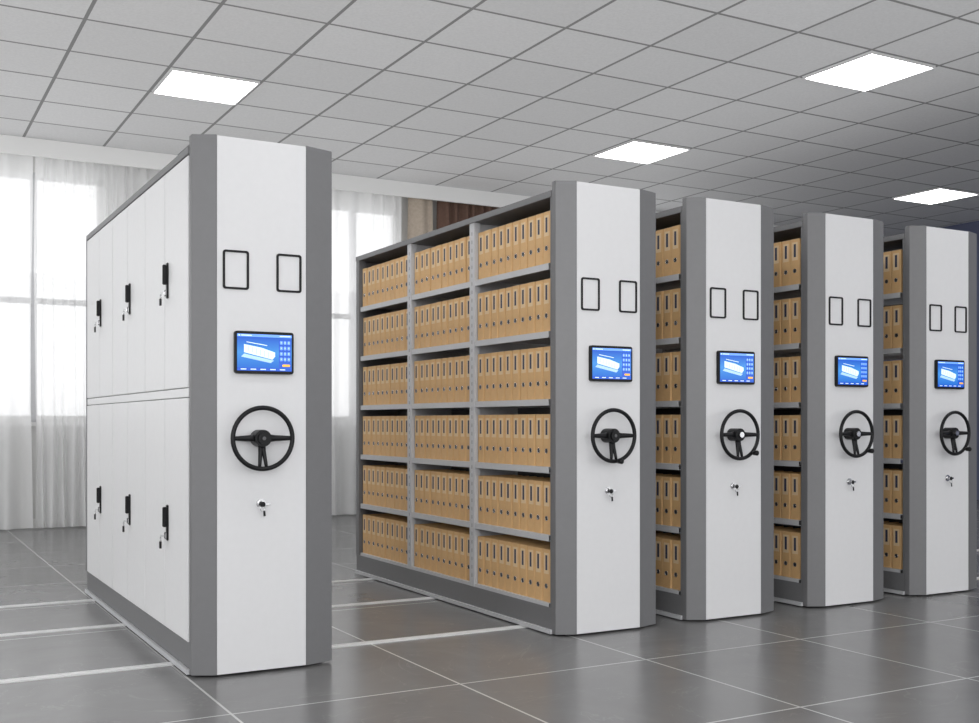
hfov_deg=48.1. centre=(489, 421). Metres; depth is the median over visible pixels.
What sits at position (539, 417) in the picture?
binder
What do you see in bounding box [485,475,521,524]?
binder
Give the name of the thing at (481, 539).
binder
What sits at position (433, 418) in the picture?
binder
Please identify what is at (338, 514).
baseboard
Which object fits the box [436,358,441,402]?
binder
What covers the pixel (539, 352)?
binder
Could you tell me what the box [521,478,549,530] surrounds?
binder
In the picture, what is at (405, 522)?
binder
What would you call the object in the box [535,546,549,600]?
binder
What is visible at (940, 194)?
ceiling light panel
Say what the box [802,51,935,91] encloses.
ceiling light panel
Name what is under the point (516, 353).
binder
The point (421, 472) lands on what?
binder
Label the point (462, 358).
binder
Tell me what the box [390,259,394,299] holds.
binder
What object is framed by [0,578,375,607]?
rail
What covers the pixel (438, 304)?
binder
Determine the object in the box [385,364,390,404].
binder
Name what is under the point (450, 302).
binder
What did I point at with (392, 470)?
binder
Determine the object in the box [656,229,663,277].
binder
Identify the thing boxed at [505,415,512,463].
binder
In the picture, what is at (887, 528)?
binder
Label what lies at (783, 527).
binder
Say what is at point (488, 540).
binder
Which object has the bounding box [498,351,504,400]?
binder
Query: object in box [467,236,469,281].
binder
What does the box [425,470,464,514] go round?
binder
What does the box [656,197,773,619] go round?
shelving unit
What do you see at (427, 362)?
binder
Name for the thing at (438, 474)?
binder
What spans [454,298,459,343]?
binder
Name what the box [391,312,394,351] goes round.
binder
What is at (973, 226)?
wall
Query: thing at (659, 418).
binder
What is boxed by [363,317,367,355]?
binder
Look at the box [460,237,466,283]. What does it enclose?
binder
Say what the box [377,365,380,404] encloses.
binder
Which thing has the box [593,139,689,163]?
ceiling light panel
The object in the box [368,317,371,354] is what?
binder
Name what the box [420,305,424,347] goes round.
binder
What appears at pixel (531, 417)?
binder
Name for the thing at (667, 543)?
binder
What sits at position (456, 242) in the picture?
binder
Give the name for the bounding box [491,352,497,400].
binder
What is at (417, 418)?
binder
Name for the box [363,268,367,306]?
binder
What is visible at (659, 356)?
binder
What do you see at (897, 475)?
binder
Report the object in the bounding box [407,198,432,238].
drape
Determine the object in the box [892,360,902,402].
binder
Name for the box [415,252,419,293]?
binder
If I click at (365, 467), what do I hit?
binder
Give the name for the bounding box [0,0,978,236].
ceiling
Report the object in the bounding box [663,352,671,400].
binder
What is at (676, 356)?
binder
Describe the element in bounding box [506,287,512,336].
binder
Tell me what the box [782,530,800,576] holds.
binder
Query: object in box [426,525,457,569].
binder
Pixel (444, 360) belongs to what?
binder
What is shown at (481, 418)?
binder
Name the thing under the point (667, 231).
binder
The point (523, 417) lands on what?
binder
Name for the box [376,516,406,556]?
binder
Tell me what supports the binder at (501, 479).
on the shelving unit at (601, 269)
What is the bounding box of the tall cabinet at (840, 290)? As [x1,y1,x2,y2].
[774,213,882,606]
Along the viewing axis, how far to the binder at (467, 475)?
6.68 m
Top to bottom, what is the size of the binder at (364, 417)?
0.282 m
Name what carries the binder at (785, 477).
on the tall cabinet at (840, 290)
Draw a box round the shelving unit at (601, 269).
[355,181,655,634]
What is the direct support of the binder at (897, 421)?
on the tall cabinet at (938, 298)
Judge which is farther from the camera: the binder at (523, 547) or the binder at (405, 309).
the binder at (405, 309)
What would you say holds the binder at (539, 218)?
on the shelving unit at (601, 269)
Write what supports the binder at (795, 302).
on the tall cabinet at (840, 290)
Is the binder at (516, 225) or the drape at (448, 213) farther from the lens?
the drape at (448, 213)
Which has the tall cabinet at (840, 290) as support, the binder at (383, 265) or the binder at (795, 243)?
the binder at (795, 243)
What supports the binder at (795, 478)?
on the tall cabinet at (840, 290)
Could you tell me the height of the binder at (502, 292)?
0.282 m
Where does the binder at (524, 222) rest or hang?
on the shelving unit at (601, 269)
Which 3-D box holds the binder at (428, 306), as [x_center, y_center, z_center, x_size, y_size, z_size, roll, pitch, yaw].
[-0.293,-0.627,7.239,0.264,0.282,0.077,0,0,-29]
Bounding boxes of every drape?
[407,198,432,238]
[436,201,498,228]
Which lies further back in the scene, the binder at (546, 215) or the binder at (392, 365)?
the binder at (392, 365)
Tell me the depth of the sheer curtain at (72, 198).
11.66 m
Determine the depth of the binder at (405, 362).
7.46 m
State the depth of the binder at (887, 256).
7.29 m
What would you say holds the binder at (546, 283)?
on the shelving unit at (601, 269)
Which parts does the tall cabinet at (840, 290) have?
shelf, shelf, shelf, shelf, shelf, shelf, panel, panel, panel, panel, frame, corner trim, label frame, panel, label frame, corner trim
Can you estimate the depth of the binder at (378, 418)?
7.87 m
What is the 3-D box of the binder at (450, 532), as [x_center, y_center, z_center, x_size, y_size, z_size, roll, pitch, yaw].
[-0.136,0.825,6.952,0.264,0.282,0.077,0,0,-29]
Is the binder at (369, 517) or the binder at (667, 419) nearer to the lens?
the binder at (667, 419)
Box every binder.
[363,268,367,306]
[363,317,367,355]
[363,367,367,404]
[363,416,366,454]
[363,465,378,503]
[363,513,390,553]
[367,416,371,454]
[367,514,395,554]
[368,267,371,304]
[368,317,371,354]
[368,366,371,404]
[368,465,401,504]
[372,265,375,303]
[372,316,375,354]
[372,366,376,404]
[372,416,375,454]
[372,465,403,505]
[372,515,401,555]
[376,264,380,303]
[376,315,380,353]
[376,416,380,455]
[376,466,400,505]
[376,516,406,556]
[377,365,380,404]
[381,262,385,301]
[381,314,385,353]
[381,365,384,404]
[381,416,385,455]
[381,466,406,506]
[381,517,406,557]
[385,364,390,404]
[386,261,389,300]
[386,313,390,352]
[386,416,390,455]
[386,467,402,507]
[386,518,406,559]
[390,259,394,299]
[390,467,406,508]
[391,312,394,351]
[391,364,394,403]
[391,416,395,456]
[391,519,406,560]
[395,258,399,298]
[395,311,399,351]
[395,363,399,403]
[395,468,406,509]
[395,520,406,561]
[396,416,399,456]
[400,256,404,297]
[400,309,404,350]
[400,363,404,403]
[400,416,404,456]
[400,469,404,509]
[400,521,406,563]
[405,255,406,296]
[405,309,406,349]
[405,362,406,403]
[405,416,406,456]
[405,469,406,510]
[405,522,406,563]
[414,306,419,348]
[414,361,419,403]
[414,523,446,567]
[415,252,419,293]
[415,416,419,457]
[415,469,448,512]
[419,470,440,513]
[420,250,424,292]
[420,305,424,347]
[420,360,424,402]
[420,416,425,458]
[420,524,452,568]
[425,248,430,291]
[425,304,430,347]
[425,360,429,402]
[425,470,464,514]
[426,416,430,458]
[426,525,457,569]
[430,359,435,402]
[431,247,435,290]
[431,303,435,346]
[431,415,436,458]
[431,471,450,515]
[431,526,463,571]
[436,245,441,288]
[436,302,441,345]
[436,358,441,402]
[436,471,469,516]
[437,415,441,459]
[437,527,469,572]
[442,243,447,287]
[442,300,447,344]
[442,358,447,402]
[442,415,447,459]
[442,472,463,517]
[442,528,469,574]
[448,241,453,286]
[448,299,453,343]
[448,357,453,401]
[448,415,453,459]
[448,472,469,518]
[448,529,469,576]
[454,239,459,284]
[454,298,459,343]
[454,357,459,401]
[454,415,459,460]
[454,473,469,519]
[454,531,469,577]
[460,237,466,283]
[460,296,465,342]
[460,356,465,401]
[460,415,465,460]
[460,474,466,520]
[460,532,469,579]
[466,295,469,341]
[466,355,469,401]
[466,415,469,461]
[466,474,469,520]
[466,534,469,580]
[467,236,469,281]
[478,231,484,278]
[478,293,483,339]
[478,354,484,400]
[478,415,484,461]
[478,475,507,523]
[478,534,514,584]
[484,291,490,339]
[485,229,491,277]
[485,353,490,400]
[485,415,490,462]
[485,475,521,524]
[485,536,519,586]
[491,290,498,338]
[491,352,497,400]
[491,415,497,462]
[492,227,498,275]
[492,476,528,525]
[492,537,525,587]
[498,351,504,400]
[498,415,504,463]
[499,225,505,273]
[499,288,505,337]
[499,476,536,526]
[499,538,534,589]
[505,351,512,400]
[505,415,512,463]
[505,477,549,527]
[505,539,542,591]
[506,223,512,272]
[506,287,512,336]
[512,541,549,593]
[513,220,519,270]
[513,285,519,335]
[513,350,520,399]
[513,415,519,464]
[513,478,546,529]
[520,218,527,269]
[520,283,526,334]
[520,414,527,464]
[520,542,549,595]
[521,349,527,399]
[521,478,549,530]
[527,282,535,333]
[528,216,535,267]
[528,348,534,399]
[528,414,535,465]
[528,479,549,531]
[528,544,549,597]
[535,347,543,398]
[535,480,549,532]
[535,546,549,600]
[536,213,542,265]
[536,280,542,332]
[536,414,542,465]
[543,211,549,263]
[543,278,549,331]
[543,414,549,466]
[543,548,549,602]
[544,346,549,398]
[544,481,549,534]
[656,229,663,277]
[656,291,662,338]
[656,353,662,400]
[656,415,662,462]
[656,475,680,524]
[656,534,679,536]
[656,536,680,586]
[663,290,671,338]
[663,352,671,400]
[663,415,671,462]
[663,476,680,525]
[663,538,680,587]
[664,227,671,275]
[672,225,680,274]
[672,288,680,337]
[672,351,680,400]
[672,415,680,463]
[672,477,680,526]
[672,539,680,589]
[774,242,781,286]
[774,300,781,344]
[774,358,781,402]
[774,415,781,459]
[774,472,800,517]
[774,527,792,529]
[774,528,800,575]
[781,473,795,518]
[782,240,790,285]
[782,298,790,343]
[782,357,790,401]
[782,415,790,460]
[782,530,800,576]
[791,238,800,284]
[791,297,800,343]
[791,356,800,401]
[791,415,800,460]
[791,473,800,519]
[791,531,800,578]
[883,251,891,293]
[883,306,891,348]
[883,361,891,403]
[883,416,891,457]
[883,469,902,512]
[883,523,902,567]
[892,249,902,292]
[892,305,902,347]
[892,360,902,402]
[892,416,902,458]
[892,470,902,513]
[892,525,902,568]
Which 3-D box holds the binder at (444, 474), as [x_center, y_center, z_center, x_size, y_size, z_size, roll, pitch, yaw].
[-0.175,0.462,7.023,0.264,0.282,0.077,0,0,-29]
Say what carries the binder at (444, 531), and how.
on the shelving unit at (601, 269)
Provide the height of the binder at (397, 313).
0.282 m
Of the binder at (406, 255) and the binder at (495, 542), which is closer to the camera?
the binder at (495, 542)
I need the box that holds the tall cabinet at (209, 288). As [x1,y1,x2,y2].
[85,134,331,675]
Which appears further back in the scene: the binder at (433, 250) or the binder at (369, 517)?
the binder at (369, 517)
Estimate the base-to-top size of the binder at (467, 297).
0.282 m
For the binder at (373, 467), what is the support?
on the shelving unit at (601, 269)
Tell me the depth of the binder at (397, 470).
7.59 m
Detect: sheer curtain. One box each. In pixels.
[0,153,32,529]
[34,157,160,527]
[332,189,401,514]
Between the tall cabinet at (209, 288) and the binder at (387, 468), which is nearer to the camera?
the tall cabinet at (209, 288)
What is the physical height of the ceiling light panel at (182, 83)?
0.020 m
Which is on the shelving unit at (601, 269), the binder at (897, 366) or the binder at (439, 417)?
the binder at (439, 417)
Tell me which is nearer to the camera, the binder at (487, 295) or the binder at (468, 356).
the binder at (487, 295)
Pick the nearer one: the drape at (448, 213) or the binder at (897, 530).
the binder at (897, 530)
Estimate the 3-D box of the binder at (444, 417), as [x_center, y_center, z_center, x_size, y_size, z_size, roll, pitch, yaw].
[-0.176,0.099,7.023,0.264,0.282,0.077,0,0,-29]
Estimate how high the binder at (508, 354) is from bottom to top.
0.282 m
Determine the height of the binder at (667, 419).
0.282 m
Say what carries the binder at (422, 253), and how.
on the shelving unit at (601, 269)
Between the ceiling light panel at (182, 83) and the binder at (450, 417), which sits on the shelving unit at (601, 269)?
the binder at (450, 417)
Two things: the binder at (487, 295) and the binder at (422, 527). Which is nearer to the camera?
the binder at (487, 295)
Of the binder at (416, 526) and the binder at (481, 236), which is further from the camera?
the binder at (416, 526)
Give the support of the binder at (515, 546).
on the shelving unit at (601, 269)
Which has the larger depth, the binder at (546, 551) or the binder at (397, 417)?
the binder at (397, 417)
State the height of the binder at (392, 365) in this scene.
0.282 m
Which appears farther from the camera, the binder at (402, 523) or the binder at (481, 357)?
the binder at (402, 523)
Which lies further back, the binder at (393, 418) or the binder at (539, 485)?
the binder at (393, 418)
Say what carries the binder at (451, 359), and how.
on the shelving unit at (601, 269)
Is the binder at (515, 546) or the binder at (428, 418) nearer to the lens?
the binder at (515, 546)
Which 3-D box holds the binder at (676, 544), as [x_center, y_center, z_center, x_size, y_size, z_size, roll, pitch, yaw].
[1.188,0.825,6.394,0.264,0.282,0.077,0,0,-29]
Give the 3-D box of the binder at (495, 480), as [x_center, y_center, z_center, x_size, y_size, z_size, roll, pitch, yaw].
[0.140,0.462,6.465,0.264,0.282,0.077,0,0,-29]
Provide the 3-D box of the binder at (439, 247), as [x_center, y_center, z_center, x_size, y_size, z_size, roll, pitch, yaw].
[-0.216,-0.990,7.095,0.264,0.282,0.077,0,0,-29]
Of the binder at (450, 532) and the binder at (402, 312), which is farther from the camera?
the binder at (402, 312)
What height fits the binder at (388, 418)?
0.282 m
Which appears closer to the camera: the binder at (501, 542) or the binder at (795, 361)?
the binder at (501, 542)
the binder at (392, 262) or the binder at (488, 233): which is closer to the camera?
the binder at (488, 233)
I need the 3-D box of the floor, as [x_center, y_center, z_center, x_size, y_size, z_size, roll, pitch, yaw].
[0.905,1.181,5.549,21.000,0.100,16.800,0,0,-29]
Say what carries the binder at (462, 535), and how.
on the shelving unit at (601, 269)
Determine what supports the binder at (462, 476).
on the shelving unit at (601, 269)
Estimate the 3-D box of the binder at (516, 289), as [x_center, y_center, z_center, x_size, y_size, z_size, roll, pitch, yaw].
[0.258,-0.627,6.250,0.264,0.282,0.077,0,0,-29]
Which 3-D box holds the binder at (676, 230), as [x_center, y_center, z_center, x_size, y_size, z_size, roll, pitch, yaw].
[1.184,-0.990,6.392,0.264,0.282,0.077,0,0,-29]
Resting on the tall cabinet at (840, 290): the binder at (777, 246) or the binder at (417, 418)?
the binder at (777, 246)
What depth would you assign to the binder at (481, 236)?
6.54 m
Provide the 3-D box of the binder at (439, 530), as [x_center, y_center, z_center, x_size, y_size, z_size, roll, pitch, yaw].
[-0.211,0.825,7.097,0.264,0.282,0.077,0,0,-29]
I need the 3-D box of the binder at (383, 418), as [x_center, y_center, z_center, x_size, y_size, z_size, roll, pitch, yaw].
[-0.645,0.099,7.871,0.264,0.282,0.077,0,0,-29]
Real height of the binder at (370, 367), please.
0.282 m
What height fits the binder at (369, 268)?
0.282 m
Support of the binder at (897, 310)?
on the tall cabinet at (938, 298)
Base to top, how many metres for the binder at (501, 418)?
0.282 m
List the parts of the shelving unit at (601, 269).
frame, shelf, shelf, shelf, shelf, shelf, shelf, panel, panel, shelf, shelf, shelf, shelf, shelf, shelf, panel, panel, panel, shelf, shelf, shelf, shelf, shelf, shelf, panel, panel, frame, corner trim, label frame, panel, crank knob, label frame, corner trim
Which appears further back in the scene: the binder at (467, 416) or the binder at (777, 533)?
the binder at (777, 533)
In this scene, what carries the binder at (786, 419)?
on the tall cabinet at (840, 290)
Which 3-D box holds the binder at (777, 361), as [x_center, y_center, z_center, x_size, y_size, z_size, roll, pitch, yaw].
[1.922,-0.264,6.993,0.264,0.282,0.077,0,0,-29]
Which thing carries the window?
in the wall at (404, 222)
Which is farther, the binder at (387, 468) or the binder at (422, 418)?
the binder at (387, 468)
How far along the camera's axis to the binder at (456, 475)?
6.82 m
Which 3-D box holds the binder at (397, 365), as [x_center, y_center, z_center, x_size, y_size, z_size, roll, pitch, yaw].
[-0.528,-0.264,7.655,0.264,0.282,0.077,0,0,-29]
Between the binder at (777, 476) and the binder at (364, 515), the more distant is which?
the binder at (364, 515)
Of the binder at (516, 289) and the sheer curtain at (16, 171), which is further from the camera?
the sheer curtain at (16, 171)
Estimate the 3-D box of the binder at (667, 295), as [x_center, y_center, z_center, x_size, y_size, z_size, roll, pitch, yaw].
[1.147,-0.627,6.465,0.264,0.282,0.077,0,0,-29]
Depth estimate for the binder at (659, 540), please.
6.46 m
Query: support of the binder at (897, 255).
on the tall cabinet at (938, 298)
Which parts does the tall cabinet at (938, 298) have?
shelf, shelf, shelf, shelf, shelf, shelf, panel, panel, panel, panel, frame, corner trim, label frame, panel, label frame, corner trim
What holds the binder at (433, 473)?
on the shelving unit at (601, 269)
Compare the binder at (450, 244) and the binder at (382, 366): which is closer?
the binder at (450, 244)
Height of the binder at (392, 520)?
0.282 m
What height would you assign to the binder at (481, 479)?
0.282 m
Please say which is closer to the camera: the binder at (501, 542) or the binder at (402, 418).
the binder at (501, 542)
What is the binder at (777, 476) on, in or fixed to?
on the tall cabinet at (840, 290)
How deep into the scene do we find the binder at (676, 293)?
6.33 m
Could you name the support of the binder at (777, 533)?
on the tall cabinet at (840, 290)
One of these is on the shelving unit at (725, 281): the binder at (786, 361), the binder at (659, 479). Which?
the binder at (659, 479)
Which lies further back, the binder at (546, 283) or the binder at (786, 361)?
the binder at (786, 361)
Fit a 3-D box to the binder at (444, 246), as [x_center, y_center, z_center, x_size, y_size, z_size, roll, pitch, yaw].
[-0.173,-0.990,7.025,0.264,0.282,0.077,0,0,-29]
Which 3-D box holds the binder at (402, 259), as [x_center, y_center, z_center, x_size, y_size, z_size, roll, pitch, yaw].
[-0.488,-0.990,7.583,0.264,0.282,0.077,0,0,-29]
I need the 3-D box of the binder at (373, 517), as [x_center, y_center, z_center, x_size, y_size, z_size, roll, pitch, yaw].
[-0.726,0.825,8.014,0.264,0.282,0.077,0,0,-29]
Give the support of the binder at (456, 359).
on the shelving unit at (601, 269)
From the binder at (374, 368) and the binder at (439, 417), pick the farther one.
the binder at (374, 368)
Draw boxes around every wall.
[31,156,436,518]
[883,221,978,499]
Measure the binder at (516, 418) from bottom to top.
0.282 m
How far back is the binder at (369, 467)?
8.02 m
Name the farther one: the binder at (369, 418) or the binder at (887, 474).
the binder at (369, 418)
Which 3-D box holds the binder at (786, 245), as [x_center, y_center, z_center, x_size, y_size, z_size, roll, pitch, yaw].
[1.964,-0.990,6.923,0.264,0.282,0.077,0,0,-29]
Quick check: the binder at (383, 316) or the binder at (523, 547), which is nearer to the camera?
the binder at (523, 547)
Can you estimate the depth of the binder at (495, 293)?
6.39 m
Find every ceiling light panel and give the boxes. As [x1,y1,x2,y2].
[152,68,259,104]
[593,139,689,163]
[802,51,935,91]
[892,187,978,204]
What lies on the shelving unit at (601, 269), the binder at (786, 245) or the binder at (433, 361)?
the binder at (433, 361)
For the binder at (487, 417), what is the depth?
6.47 m
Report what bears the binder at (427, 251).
on the shelving unit at (601, 269)
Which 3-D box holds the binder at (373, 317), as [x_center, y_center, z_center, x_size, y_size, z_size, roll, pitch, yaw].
[-0.725,-0.627,8.014,0.264,0.282,0.077,0,0,-29]
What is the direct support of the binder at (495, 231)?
on the shelving unit at (601, 269)
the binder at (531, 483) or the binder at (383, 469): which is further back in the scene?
the binder at (383, 469)
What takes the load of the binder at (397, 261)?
on the shelving unit at (601, 269)
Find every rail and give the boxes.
[0,549,978,636]
[0,577,978,683]
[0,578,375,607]
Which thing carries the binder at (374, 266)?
on the shelving unit at (601, 269)
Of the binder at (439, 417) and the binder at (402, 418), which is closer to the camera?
the binder at (439, 417)
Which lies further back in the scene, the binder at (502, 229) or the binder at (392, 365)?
the binder at (392, 365)
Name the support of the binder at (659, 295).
on the shelving unit at (725, 281)
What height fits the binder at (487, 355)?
0.282 m
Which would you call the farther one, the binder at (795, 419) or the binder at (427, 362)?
the binder at (427, 362)
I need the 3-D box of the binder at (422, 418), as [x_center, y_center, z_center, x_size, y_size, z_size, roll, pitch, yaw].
[-0.333,0.099,7.311,0.264,0.282,0.077,0,0,-29]
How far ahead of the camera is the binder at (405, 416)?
7.46 m
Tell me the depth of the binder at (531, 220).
6.04 m
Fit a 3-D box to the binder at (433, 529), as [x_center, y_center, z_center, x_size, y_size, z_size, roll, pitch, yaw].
[-0.252,0.825,7.168,0.264,0.282,0.077,0,0,-29]
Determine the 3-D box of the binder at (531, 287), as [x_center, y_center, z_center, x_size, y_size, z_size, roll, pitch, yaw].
[0.337,-0.627,6.106,0.264,0.282,0.077,0,0,-29]
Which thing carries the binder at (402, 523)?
on the shelving unit at (601, 269)
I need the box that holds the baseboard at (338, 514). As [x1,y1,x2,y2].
[0,514,344,529]
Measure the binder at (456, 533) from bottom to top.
0.282 m
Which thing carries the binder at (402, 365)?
on the shelving unit at (601, 269)
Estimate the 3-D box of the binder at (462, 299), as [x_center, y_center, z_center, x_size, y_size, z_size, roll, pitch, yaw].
[-0.055,-0.627,6.809,0.264,0.282,0.077,0,0,-29]
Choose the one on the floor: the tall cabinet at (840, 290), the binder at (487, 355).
the tall cabinet at (840, 290)
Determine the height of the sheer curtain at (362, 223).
4.010 m
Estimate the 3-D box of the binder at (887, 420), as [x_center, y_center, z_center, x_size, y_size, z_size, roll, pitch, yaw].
[2.752,0.099,7.364,0.264,0.282,0.077,0,0,-29]
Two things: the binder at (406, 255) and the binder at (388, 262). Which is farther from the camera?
the binder at (388, 262)
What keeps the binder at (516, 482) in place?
on the shelving unit at (601, 269)
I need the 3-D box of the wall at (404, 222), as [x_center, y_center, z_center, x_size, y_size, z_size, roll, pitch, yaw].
[-3.148,-0.898,12.792,21.000,4.060,0.200,0,0,-29]
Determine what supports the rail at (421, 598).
on the floor
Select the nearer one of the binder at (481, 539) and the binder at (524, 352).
the binder at (524, 352)
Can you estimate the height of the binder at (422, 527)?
0.282 m
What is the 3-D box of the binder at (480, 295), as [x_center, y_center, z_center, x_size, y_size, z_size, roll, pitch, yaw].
[0.058,-0.627,6.607,0.264,0.282,0.077,0,0,-29]
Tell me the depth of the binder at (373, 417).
7.95 m
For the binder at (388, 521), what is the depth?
7.73 m
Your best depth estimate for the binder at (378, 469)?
7.87 m
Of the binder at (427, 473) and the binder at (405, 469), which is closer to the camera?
the binder at (427, 473)
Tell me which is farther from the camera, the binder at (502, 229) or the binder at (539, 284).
the binder at (502, 229)
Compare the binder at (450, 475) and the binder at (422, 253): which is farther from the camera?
the binder at (422, 253)
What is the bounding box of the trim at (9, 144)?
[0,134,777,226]
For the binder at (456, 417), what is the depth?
6.80 m
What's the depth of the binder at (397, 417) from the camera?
7.58 m
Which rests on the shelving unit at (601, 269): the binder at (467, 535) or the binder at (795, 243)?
the binder at (467, 535)
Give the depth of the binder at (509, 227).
6.25 m
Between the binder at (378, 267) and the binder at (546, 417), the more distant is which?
the binder at (378, 267)
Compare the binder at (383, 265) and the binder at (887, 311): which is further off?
the binder at (383, 265)
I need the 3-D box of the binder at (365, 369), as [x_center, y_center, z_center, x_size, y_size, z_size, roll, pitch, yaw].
[-0.807,-0.264,8.156,0.264,0.282,0.077,0,0,-29]
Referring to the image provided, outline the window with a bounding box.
[31,173,35,425]
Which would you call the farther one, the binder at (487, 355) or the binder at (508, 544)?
the binder at (487, 355)
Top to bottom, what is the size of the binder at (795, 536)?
0.282 m
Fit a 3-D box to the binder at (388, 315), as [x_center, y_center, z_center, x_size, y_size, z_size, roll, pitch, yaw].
[-0.607,-0.627,7.798,0.264,0.282,0.077,0,0,-29]
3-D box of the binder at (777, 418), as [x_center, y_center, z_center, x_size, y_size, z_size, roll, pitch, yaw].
[1.922,0.099,6.993,0.264,0.282,0.077,0,0,-29]
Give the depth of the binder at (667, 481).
6.39 m
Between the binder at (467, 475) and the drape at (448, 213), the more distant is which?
the drape at (448, 213)
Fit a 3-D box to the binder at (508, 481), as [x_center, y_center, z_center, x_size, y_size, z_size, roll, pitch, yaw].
[0.218,0.462,6.321,0.264,0.282,0.077,0,0,-29]
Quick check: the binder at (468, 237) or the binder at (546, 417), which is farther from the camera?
the binder at (468, 237)
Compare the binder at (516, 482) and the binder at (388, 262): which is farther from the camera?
the binder at (388, 262)
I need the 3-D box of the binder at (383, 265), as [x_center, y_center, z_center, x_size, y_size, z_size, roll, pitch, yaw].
[-0.645,-0.990,7.871,0.264,0.282,0.077,0,0,-29]
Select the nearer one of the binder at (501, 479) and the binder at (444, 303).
the binder at (501, 479)
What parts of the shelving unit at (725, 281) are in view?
shelf, shelf, shelf, shelf, shelf, shelf, panel, panel, panel, panel, frame, corner trim, label frame, panel, label frame, crank knob, corner trim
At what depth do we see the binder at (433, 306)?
7.10 m
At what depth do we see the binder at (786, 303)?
6.85 m
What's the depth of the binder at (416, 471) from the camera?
7.32 m
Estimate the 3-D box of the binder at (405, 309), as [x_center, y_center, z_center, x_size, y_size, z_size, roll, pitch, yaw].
[-0.445,-0.627,7.513,0.264,0.282,0.077,0,0,-29]
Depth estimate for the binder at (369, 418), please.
8.02 m
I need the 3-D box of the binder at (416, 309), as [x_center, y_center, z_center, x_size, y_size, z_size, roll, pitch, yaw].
[-0.374,-0.627,7.382,0.264,0.282,0.077,0,0,-29]
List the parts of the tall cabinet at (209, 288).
trim, door, door, handle, handle, door, door, door, door, handle, handle, door, door, panel, rail, door, door, handle, handle, door, door, corner trim, label frame, panel, label frame, corner trim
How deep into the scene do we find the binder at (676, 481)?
6.33 m
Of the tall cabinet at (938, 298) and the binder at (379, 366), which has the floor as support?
the tall cabinet at (938, 298)
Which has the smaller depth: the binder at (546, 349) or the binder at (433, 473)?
the binder at (546, 349)
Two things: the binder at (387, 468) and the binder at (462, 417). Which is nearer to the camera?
the binder at (462, 417)
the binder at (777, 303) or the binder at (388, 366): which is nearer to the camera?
the binder at (777, 303)
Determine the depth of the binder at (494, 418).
6.40 m
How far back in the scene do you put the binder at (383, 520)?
7.79 m
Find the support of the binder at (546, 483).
on the shelving unit at (601, 269)
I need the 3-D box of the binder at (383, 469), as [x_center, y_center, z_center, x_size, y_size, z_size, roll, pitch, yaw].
[-0.648,0.462,7.869,0.264,0.282,0.077,0,0,-29]
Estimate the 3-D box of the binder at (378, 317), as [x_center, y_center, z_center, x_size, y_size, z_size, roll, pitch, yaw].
[-0.689,-0.627,7.941,0.264,0.282,0.077,0,0,-29]
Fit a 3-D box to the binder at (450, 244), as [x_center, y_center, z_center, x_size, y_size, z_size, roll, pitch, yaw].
[-0.131,-0.990,6.954,0.264,0.282,0.077,0,0,-29]
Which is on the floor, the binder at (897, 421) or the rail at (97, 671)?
the rail at (97, 671)
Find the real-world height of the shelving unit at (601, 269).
2.398 m
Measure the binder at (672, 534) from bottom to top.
0.282 m
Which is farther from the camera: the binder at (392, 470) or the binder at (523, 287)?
the binder at (392, 470)
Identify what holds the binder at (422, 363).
on the shelving unit at (601, 269)
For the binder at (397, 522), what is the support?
on the shelving unit at (601, 269)
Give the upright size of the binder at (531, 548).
0.282 m
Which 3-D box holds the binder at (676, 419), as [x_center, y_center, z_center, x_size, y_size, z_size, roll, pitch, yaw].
[1.185,0.099,6.392,0.264,0.282,0.077,0,0,-29]
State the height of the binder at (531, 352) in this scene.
0.282 m
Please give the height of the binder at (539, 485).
0.282 m
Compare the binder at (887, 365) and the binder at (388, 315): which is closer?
the binder at (887, 365)
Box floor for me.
[0,500,978,722]
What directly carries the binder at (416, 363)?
on the shelving unit at (601, 269)
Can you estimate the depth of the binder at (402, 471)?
7.52 m

